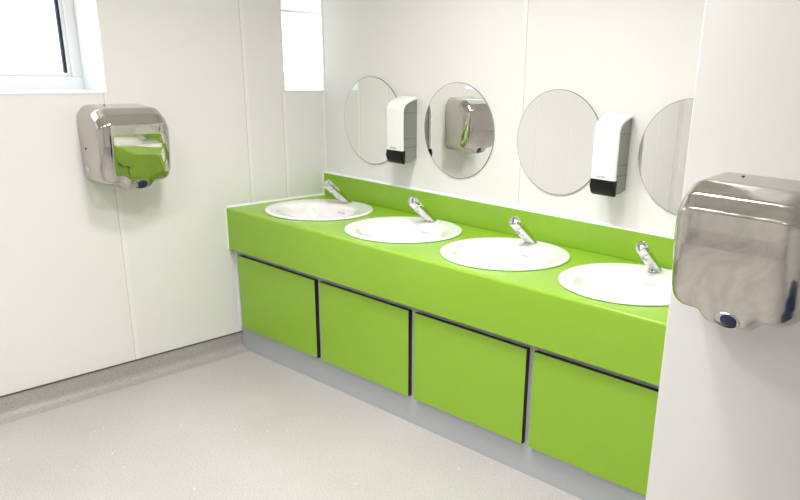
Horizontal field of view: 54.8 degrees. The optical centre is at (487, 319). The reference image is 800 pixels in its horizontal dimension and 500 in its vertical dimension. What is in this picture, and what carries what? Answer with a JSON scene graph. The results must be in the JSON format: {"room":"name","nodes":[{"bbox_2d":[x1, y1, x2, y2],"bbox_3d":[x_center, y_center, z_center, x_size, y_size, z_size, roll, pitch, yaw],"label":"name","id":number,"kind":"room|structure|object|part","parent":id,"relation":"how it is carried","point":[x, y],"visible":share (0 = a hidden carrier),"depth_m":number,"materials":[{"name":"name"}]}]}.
{"room":"public restroom","nodes":[
{"label":"public restroom","id":0,"kind":"room"},
{"bbox_2d":[0,0,324,395],"bbox_3d":[-2.239,-0.703,2.326,0.260,2.450,5.050,17,24,37],"label":"wall","id":1,"kind":"structure","parent":0,"point":[65,311],"depth_m":3.21,"materials":[{"name":"white paint"}]},
{"bbox_2d":[0,0,107,94],"bbox_3d":[-1.806,-1.230,2.664,0.252,0.842,0.739,17,24,37],"label":"window","id":2,"kind":"structure","parent":1,"relation":"in","point":[47,46],"depth_m":2.97,"materials":[{"name":"white plastic"}]},
{"bbox_3d":[-1.882,-1.259,2.721,0.006,0.719,0.629,17,24,37],"label":"pane","id":3,"kind":"part","parent":2,"relation":"part of","materials":[{"name":"clear glass"}]},
{"bbox_2d":[103,93,139,358],"bbox_3d":[-1.514,-0.356,3.174,0.002,1.121,0.022,17,24,37],"label":"trim","id":4,"kind":"structure","parent":1,"relation":"attached to","point":[106,96],"depth_m":3.22,"materials":[{"name":"white plastic"}]},
{"bbox_2d":[0,331,242,397],"bbox_3d":[-2.499,0.517,2.251,0.006,0.004,4.054,17,24,37],"label":"trim","id":5,"kind":"structure","parent":1,"relation":"attached to","point":[239,331],"depth_m":3.28,"materials":[{"name":"grey"}]},
{"bbox_2d":[77,104,170,189],"bbox_3d":[-1.421,-0.679,3.023,0.172,0.324,0.296,17,24,37],"label":"dryer","id":6,"kind":"object","parent":1,"relation":"attached to","point":[125,146],"visible":1,"depth_m":2.95,"materials":[{"name":"silver metal"}]},
{"bbox_2d":[0,332,249,424],"bbox_3d":[-2.479,0.565,2.249,0.062,0.086,4.054,17,24,37],"label":"baseboard","id":7,"kind":"structure","parent":1,"relation":"attached to","point":[38,400],"depth_m":3.28,"materials":[{"name":"plastic"}]},
{"bbox_2d":[238,0,254,202],"bbox_3d":[-1.076,-1.376,3.334,0.002,1.746,0.022,17,24,37],"label":"trim","id":8,"kind":"structure","parent":1,"relation":"attached to","point":[241,12],"depth_m":3.46,"materials":[{"name":"white plastic"}]},
{"bbox_2d":[282,91,290,197],"bbox_3d":[-0.969,-0.836,3.683,0.002,0.505,0.022,17,24,37],"label":"trim","id":9,"kind":"structure","parent":1,"relation":"attached to","point":[283,92],"depth_m":3.68,"materials":[{"name":"white plastic"}]},
{"bbox_2d":[280,0,322,91],"bbox_3d":[-0.868,-1.562,3.736,0.252,0.842,0.534,17,24,37],"label":"window","id":10,"kind":"structure","parent":1,"relation":"in","point":[301,37],"depth_m":3.86,"materials":[{"name":"white glass"}]},
{"bbox_3d":[-0.943,-1.591,3.793,0.006,0.719,0.424,17,24,37],"label":"pane","id":11,"kind":"part","parent":10,"relation":"part of","materials":[{"name":"clear glass"}]},
{"bbox_3d":[-0.941,-1.585,3.794,0.060,0.841,0.534,17,24,37],"label":"frame","id":12,"kind":"part","parent":10,"relation":"part of","materials":[{"name":"white plastic"}]},
{"bbox_2d":[0,351,582,499],"bbox_3d":[-0.725,1.014,1.430,4.460,0.100,5.200,17,24,37],"label":"floor","id":13,"kind":"structure","parent":0,"point":[249,425],"depth_m":2.80,"materials":[{"name":"plastic"}]},
{"bbox_2d":[234,251,321,357],"bbox_3d":[-0.793,-0.220,3.635,0.619,0.555,0.536,17,24,37],"label":"base cabinet","id":14,"kind":"object","parent":13,"relation":"on","point":[279,303],"visible":0.47,"depth_m":3.44,"materials":[{"name":"green laminate"}]},
{"bbox_2d":[225,171,673,385],"bbox_3d":[-0.124,-0.268,3.038,2.334,0.314,0.590,17,24,37],"label":"countertop","id":15,"kind":"structure","parent":14,"relation":"on","point":[532,308],"depth_m":2.85,"materials":[{"name":"green laminate"}]},
{"bbox_2d":[265,199,373,220],"bbox_3d":[-0.777,-0.438,3.554,0.488,0.160,0.492,17,24,37],"label":"washbasin","id":16,"kind":"object","parent":15,"relation":"in","point":[305,209],"visible":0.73,"depth_m":3.64,"materials":[{"name":"white ceramic"}]},
{"bbox_2d":[323,180,351,203],"bbox_3d":[-0.712,-0.610,3.639,0.054,0.119,0.151,17,24,37],"label":"tap","id":17,"kind":"object","parent":15,"relation":"on","point":[334,190],"visible":1,"depth_m":3.62,"materials":[{"name":"silver metal"}]},
{"bbox_2d":[344,216,461,242],"bbox_3d":[-0.353,-0.308,3.224,0.488,0.160,0.492,17,24,37],"label":"washbasin","id":18,"kind":"object","parent":15,"relation":"in","point":[396,229],"visible":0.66,"depth_m":3.31,"materials":[{"name":"white ceramic"}]},
{"bbox_2d":[408,196,436,221],"bbox_3d":[-0.279,-0.477,3.301,0.054,0.119,0.151,17,24,37],"label":"tap","id":19,"kind":"object","parent":15,"relation":"on","point":[418,207],"visible":1,"depth_m":3.28,"materials":[{"name":"silver metal"}]},
{"bbox_2d":[440,237,569,270],"bbox_3d":[0.064,-0.180,2.899,0.488,0.160,0.492,17,24,37],"label":"washbasin","id":20,"kind":"object","parent":15,"relation":"in","point":[489,253],"visible":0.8,"depth_m":2.98,"materials":[{"name":"white ceramic"}]},
{"bbox_2d":[509,216,536,244],"bbox_3d":[0.141,-0.348,2.973,0.054,0.119,0.151,17,24,37],"label":"tap","id":21,"kind":"object","parent":15,"relation":"on","point":[515,222],"visible":1,"depth_m":2.95,"materials":[{"name":"silver metal"}]},
{"bbox_2d":[558,263,671,305],"bbox_3d":[0.478,-0.053,2.575,0.488,0.160,0.492,17,24,37],"label":"washbasin","id":22,"kind":"object","parent":15,"relation":"in","point":[619,283],"visible":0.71,"depth_m":2.67,"materials":[{"name":"white ceramic"}]},
{"bbox_2d":[635,241,661,271],"bbox_3d":[0.561,-0.219,2.646,0.054,0.119,0.151,17,24,37],"label":"tap","id":23,"kind":"object","parent":15,"relation":"on","point":[641,247],"visible":1,"depth_m":2.62,"materials":[{"name":"silver metal"}]},
{"bbox_2d":[319,278,413,396],"bbox_3d":[-0.339,-0.080,3.281,0.563,0.555,0.536,17,24,37],"label":"base cabinet","id":24,"kind":"object","parent":13,"relation":"on","point":[368,336],"visible":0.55,"depth_m":3.09,"materials":[{"name":"green laminate"}]},
{"bbox_2d":[242,325,645,499],"bbox_3d":[-0.301,0.355,3.056,2.333,0.118,0.018,17,24,37],"label":"plinth","id":25,"kind":"object","parent":13,"relation":"on","point":[580,483],"visible":0.8,"depth_m":2.92,"materials":[{"name":"grey plastic"}]},
{"bbox_2d":[414,308,532,443],"bbox_3d":[0.092,0.052,2.944,0.561,0.555,0.536,17,24,37],"label":"base cabinet","id":26,"kind":"object","parent":13,"relation":"on","point":[479,377],"visible":0.56,"depth_m":2.75,"materials":[{"name":"green laminate"}]},
{"bbox_2d":[527,346,658,495],"bbox_3d":[0.533,0.188,2.600,0.588,0.555,0.536,17,24,37],"label":"base cabinet","id":27,"kind":"object","parent":13,"relation":"on","point":[598,421],"visible":0.45,"depth_m":2.45,"materials":[{"name":"green laminate"}]},
{"bbox_3d":[0.364,0.337,2.443,0.548,0.355,0.018,17,24,37],"label":"door","id":28,"kind":"part","parent":27,"relation":"part of","materials":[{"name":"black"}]},
{"bbox_2d":[322,0,705,235],"bbox_3d":[0.839,-0.662,2.558,4.200,2.450,0.120,17,24,37],"label":"wall","id":29,"kind":"structure","parent":0,"point":[638,58],"depth_m":3.04,"materials":[{"name":"white plastic"}]},
{"bbox_2d":[320,0,324,90],"bbox_3d":[-0.783,-1.713,3.568,0.012,1.241,0.003,17,24,37],"label":"trim","id":30,"kind":"structure","parent":29,"relation":"attached to","point":[321,2],"depth_m":3.70,"materials":[{"name":"white plastic"}]},
{"bbox_2d":[322,91,326,170],"bbox_3d":[-0.816,-0.938,3.832,0.010,0.397,0.010,17,24,37],"label":"trim","id":31,"kind":"structure","parent":29,"relation":"attached to","point":[323,92],"depth_m":3.83,"materials":[{"name":"white plastic"}]},
{"bbox_2d":[344,76,396,163],"bbox_3d":[-0.541,-0.933,3.595,0.400,0.400,0.006,17,24,37],"label":"mirror","id":32,"kind":"object","parent":29,"relation":"attached to","point":[365,115],"visible":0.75,"depth_m":3.61,"materials":[{"name":"clear glass"}]},
{"bbox_2d":[386,96,416,163],"bbox_3d":[-0.382,-0.847,3.416,0.103,0.289,0.106,17,24,37],"label":"soap dispenser","id":33,"kind":"object","parent":29,"relation":"attached to","point":[401,120],"visible":1,"depth_m":3.39,"materials":[{"name":"white plastic"}]},
{"bbox_2d":[424,82,494,178],"bbox_3d":[-0.126,-0.806,3.272,0.400,0.400,0.006,17,24,37],"label":"mirror","id":34,"kind":"object","parent":29,"relation":"attached to","point":[459,129],"visible":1,"depth_m":3.26,"materials":[{"name":"clear glass"}]},
{"bbox_2d":[514,0,528,206],"bbox_3d":[0.148,-1.237,2.902,0.022,1.638,0.002,17,24,37],"label":"trim","id":35,"kind":"structure","parent":29,"relation":"attached to","point":[526,2],"depth_m":3.01,"materials":[{"name":"white plastic"}]},
{"bbox_2d":[517,89,598,194],"bbox_3d":[0.274,-0.683,2.960,0.400,0.400,0.006,17,24,37],"label":"mirror","id":36,"kind":"object","parent":29,"relation":"attached to","point":[556,131],"visible":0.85,"depth_m":2.96,"materials":[{"name":"clear glass"}]},
{"bbox_2d":[589,112,632,196],"bbox_3d":[0.449,-0.596,2.766,0.103,0.289,0.106,17,24,37],"label":"soap dispenser","id":37,"kind":"object","parent":29,"relation":"attached to","point":[612,134],"visible":1,"depth_m":2.73,"materials":[{"name":"white plastic"}]},
{"bbox_2d":[638,98,693,214],"bbox_3d":[0.698,-0.553,2.629,0.400,0.400,0.006,17,24,37],"label":"mirror","id":38,"kind":"object","parent":29,"relation":"attached to","point":[663,148],"visible":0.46,"depth_m":2.68,"materials":[{"name":"clear glass"}]},
{"bbox_2d":[646,0,799,499],"bbox_3d":[1.439,-0.283,1.523,1.864,2.450,0.800,17,24,37],"label":"wall","id":39,"kind":"structure","parent":0,"point":[727,426],"depth_m":1.79,"materials":[{"name":"white paint"}]},
{"bbox_2d":[671,172,799,330],"bbox_3d":[0.561,-0.141,1.671,0.296,0.324,0.172,17,24,37],"label":"dryer","id":40,"kind":"object","parent":39,"relation":"attached to","point":[736,259],"visible":1,"depth_m":1.60,"materials":[{"name":"silver metal"}]}
]}

